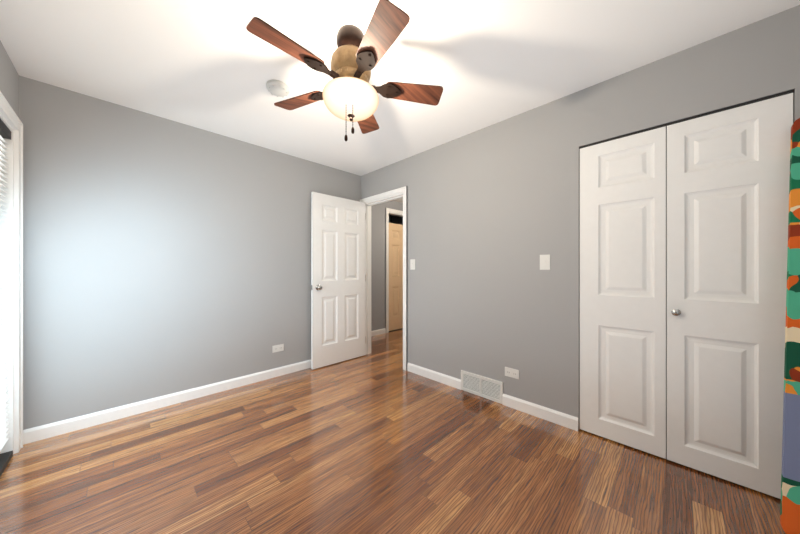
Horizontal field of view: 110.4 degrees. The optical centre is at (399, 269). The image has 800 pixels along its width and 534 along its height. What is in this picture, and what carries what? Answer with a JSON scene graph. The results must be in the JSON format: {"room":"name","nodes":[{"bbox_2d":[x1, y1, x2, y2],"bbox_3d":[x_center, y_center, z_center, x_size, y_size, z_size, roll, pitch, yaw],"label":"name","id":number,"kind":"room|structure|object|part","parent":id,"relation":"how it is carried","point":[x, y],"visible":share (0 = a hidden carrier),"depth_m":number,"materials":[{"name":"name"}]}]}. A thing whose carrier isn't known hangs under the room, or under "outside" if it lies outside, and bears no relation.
{"room":"empty bedroom","nodes":[
{"label":"empty bedroom","id":0,"kind":"room"},
{"bbox_2d":[0,41,18,117],"bbox_3d":[-1.193,-0.060,0.433,0.120,2.420,3.800,0,0,-45],"label":"wall","id":1,"kind":"structure","parent":0,"point":[9,77],"depth_m":1.67,"materials":[{"name":"grey paint"}]},
{"bbox_2d":[0,119,10,450],"bbox_3d":[-1.903,0.094,1.194,0.036,1.884,1.436,0,0,-45],"label":"door blind","id":2,"kind":"object","parent":1,"relation":"attached to","point":[5,133],"visible":1,"depth_m":1.65,"materials":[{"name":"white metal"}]},
{"bbox_2d":[0,451,12,476],"bbox_3d":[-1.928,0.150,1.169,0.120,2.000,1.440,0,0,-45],"label":"sill","id":3,"kind":"structure","parent":1,"relation":"in","point":[5,457],"depth_m":1.64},
{"bbox_2d":[0,91,22,453],"bbox_3d":[-1.920,0.105,1.177,1.620,2.090,0.144,0,0,45],"label":"window frame","id":4,"kind":"structure","parent":1,"relation":"in","point":[14,253],"depth_m":1.72,"materials":[{"name":"white wood"}]},
{"bbox_2d":[19,76,360,429],"bbox_3d":[-1.597,-0.060,2.801,2.897,2.420,0.120,0,0,-45],"label":"wall","id":5,"kind":"structure","parent":0,"point":[162,256],"depth_m":2.27,"materials":[{"name":"grey paint"}]},
{"bbox_2d":[23,360,310,444],"bbox_3d":[-1.508,1.104,2.797,2.777,0.092,0.013,0,0,-45],"label":"baseboard","id":6,"kind":"structure","parent":5,"relation":"attached to","point":[30,435],"depth_m":2.25,"materials":[{"name":"white wood"}]},
{"bbox_2d":[272,344,283,352],"bbox_3d":[-1.312,0.850,2.995,0.118,0.074,0.008,0,0,-45],"label":"outlet","id":7,"kind":"object","parent":5,"relation":"attached to","point":[276,348],"visible":1,"depth_m":2.99,"materials":[{"name":"white plastic"}]},
{"bbox_2d":[371,201,402,330],"bbox_3d":[-0.120,-0.060,5.240,2.400,2.420,0.120,0,0,-45],"label":"wall","id":8,"kind":"structure","parent":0,"point":[377,211],"depth_m":4.90,"materials":[{"name":"grey paint"}]},
{"bbox_2d":[371,328,385,335],"bbox_3d":[0.774,1.104,4.260,2.280,0.092,2.530,0,0,-45],"label":"baseboard","id":9,"kind":"structure","parent":8,"relation":"attached to","point":[379,331],"depth_m":4.88,"materials":[{"name":"white wood"}]},
{"bbox_2d":[385,208,402,332],"bbox_3d":[0.015,0.020,5.359,0.880,2.260,0.142,0,0,-45],"label":"door frame","id":10,"kind":"structure","parent":8,"relation":"attached to","point":[388,211],"depth_m":5.03,"materials":[{"name":"white wood"}]},
{"bbox_2d":[389,223,402,330],"bbox_3d":[0.011,0.138,5.363,0.718,2.000,0.035,0,0,-45],"label":"door leaf","id":11,"kind":"structure","parent":8,"relation":"in","point":[395,230],"depth_m":5.26,"materials":[{"name":"beige wood"}]},
{"bbox_2d":[0,329,785,533],"bbox_3d":[0.440,1.180,2.547,5.417,0.060,4.720,0,0,-45],"label":"floor","id":12,"kind":"structure","parent":0,"point":[366,444],"depth_m":1.57,"materials":[{"name":"laminate"}]},
{"bbox_2d":[780,118,799,533],"bbox_3d":[1.874,0.218,1.167,0.255,1.860,0.362,0,0,-45],"label":"curtain","id":13,"kind":"object","parent":12,"relation":"on","point":[790,472],"visible":1,"depth_m":1.24,"materials":[{"name":"fabric"}]},
{"bbox_2d":[389,215,402,331],"bbox_3d":[-0.329,-0.055,5.703,1.460,2.530,1.070,0,0,-45],"label":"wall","id":14,"kind":"structure","parent":0,"point":[392,219],"depth_m":6.42,"materials":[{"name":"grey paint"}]},
{"bbox_2d":[392,198,402,202],"bbox_3d":[0.817,-1.310,4.303,2.400,0.080,2.770,0,0,-45],"label":"ceiling","id":15,"kind":"structure","parent":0,"point":[400,200],"depth_m":5.12,"materials":[{"name":"white paint"}]},
{"bbox_2d":[0,0,799,175],"bbox_3d":[-0.169,-1.310,1.458,4.040,0.080,3.017,0,0,45],"label":"ceiling","id":16,"kind":"structure","parent":0,"point":[195,63],"depth_m":1.65,"materials":[{"name":"white paint"}]},
{"bbox_2d":[266,80,288,97],"bbox_3d":[-0.847,-1.247,1.930,0.148,0.044,0.148,0,0,-45],"label":"smoke detector","id":17,"kind":"object","parent":16,"relation":"attached to","point":[277,88],"visible":1,"depth_m":1.90,"materials":[{"name":"plastic"}]},
{"bbox_2d":[246,0,442,140],"bbox_3d":[-0.277,-0.962,1.475,0.966,0.616,0.998,0,0,-45],"label":"ceiling fan","id":18,"kind":"object","parent":16,"relation":"attached to","point":[349,96],"depth_m":1.40,"materials":[{"name":"brown wood"}]},
{"bbox_2d":[361,5,799,430],"bbox_3d":[0.573,-0.060,2.765,0.120,2.420,4.600,0,0,-45],"label":"wall","id":19,"kind":"structure","parent":0,"point":[484,205],"depth_m":2.22,"materials":[{"name":"grey paint"}]},
{"bbox_2d":[311,192,364,368],"bbox_3d":[-0.739,0.127,3.440,0.755,2.022,0.035,0,0,-45],"label":"door leaf","id":20,"kind":"structure","parent":19,"relation":"in","point":[337,223],"depth_m":3.39,"materials":[{"name":"white wood"}]},
{"bbox_2d":[311,285,321,289],"bbox_3d":[-0.970,0.208,3.209,0.102,0.066,0.153,0,0,-45],"label":"door knob","id":21,"kind":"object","parent":20,"relation":"attached to","point":[318,287],"depth_m":3.18,"materials":[{"name":"silver metal"}]},
{"bbox_2d":[360,186,406,370],"bbox_3d":[-0.180,0.102,3.518,0.870,2.095,0.164,0,0,45],"label":"door frame","id":22,"kind":"structure","parent":19,"relation":"in","point":[401,192],"depth_m":3.56,"materials":[{"name":"white wood"}]},
{"bbox_3d":[-0.180,0.102,3.518,0.164,2.095,0.870,0,0,-45],"label":"jamb trim","id":23,"kind":"part","parent":22,"relation":"part of","materials":[{"name":"white wood"}]},
{"bbox_2d":[410,259,414,269],"bbox_3d":[0.140,-0.055,3.103,0.012,0.116,0.072,0,0,-45],"label":"light switch","id":24,"kind":"object","parent":19,"relation":"attached to","point":[412,261],"visible":1,"depth_m":3.10,"materials":[{"name":"white plastic"}]},
{"bbox_2d":[461,370,502,403],"bbox_3d":[0.730,1.054,2.512,0.014,0.184,0.410,0,0,-45],"label":"air vent","id":25,"kind":"object","parent":19,"relation":"in","point":[488,388],"visible":1,"depth_m":2.50,"materials":[{"name":"white plastic"}]},
{"bbox_2d":[407,363,577,430],"bbox_3d":[1.115,1.104,2.128,0.013,0.092,2.906,0,0,-45],"label":"baseboard","id":26,"kind":"structure","parent":19,"relation":"attached to","point":[571,422],"depth_m":2.25,"materials":[{"name":"white wood"}]},
{"bbox_2d":[505,367,518,378],"bbox_3d":[0.931,0.863,2.315,0.008,0.074,0.118,0,0,-45],"label":"outlet","id":27,"kind":"object","parent":19,"relation":"attached to","point":[509,372],"visible":1,"depth_m":2.31,"materials":[{"name":"white plastic"}]},
{"bbox_2d":[540,255,549,269],"bbox_3d":[1.110,-0.055,2.133,0.012,0.116,0.072,0,0,-45],"label":"light switch","id":28,"kind":"object","parent":19,"relation":"attached to","point":[544,259],"visible":1,"depth_m":2.13,"materials":[{"name":"white plastic"}]},
{"bbox_2d":[580,126,665,458],"bbox_3d":[1.450,0.139,1.837,0.444,1.998,0.032,0,0,45],"label":"closet door leaf","id":29,"kind":"structure","parent":19,"relation":"in","point":[623,180],"depth_m":1.81,"materials":[{"name":"white wood"}]},
{"bbox_2d":[579,89,793,148],"bbox_3d":[1.614,-0.868,1.684,0.056,0.012,0.898,0,0,-45],"label":"trim","id":30,"kind":"structure","parent":19,"relation":"attached to","point":[789,91],"depth_m":1.58,"materials":[{"name":"black metal"}]},
{"bbox_2d":[667,93,792,498],"bbox_3d":[1.766,0.139,1.520,0.444,1.998,0.032,0,0,45],"label":"closet door","id":31,"kind":"structure","parent":19,"relation":"in","point":[728,171],"depth_m":1.50,"materials":[{"name":"white wood"}]},
{"bbox_2d":[671,309,680,315],"bbox_3d":[1.613,0.253,1.625,0.041,0.041,0.037,0,0,45],"label":"door knob","id":32,"kind":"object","parent":31,"relation":"attached to","point":[675,312],"depth_m":1.62,"materials":[{"name":"silver metal"}]},
{"bbox_2d":[666,130,666,451],"bbox_3d":[1.913,-0.055,1.983,0.670,2.530,1.500,0,0,-45],"label":"shell","id":33,"kind":"object","parent":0,"point":[666,130],"depth_m":2.19,"materials":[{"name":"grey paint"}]}
]}

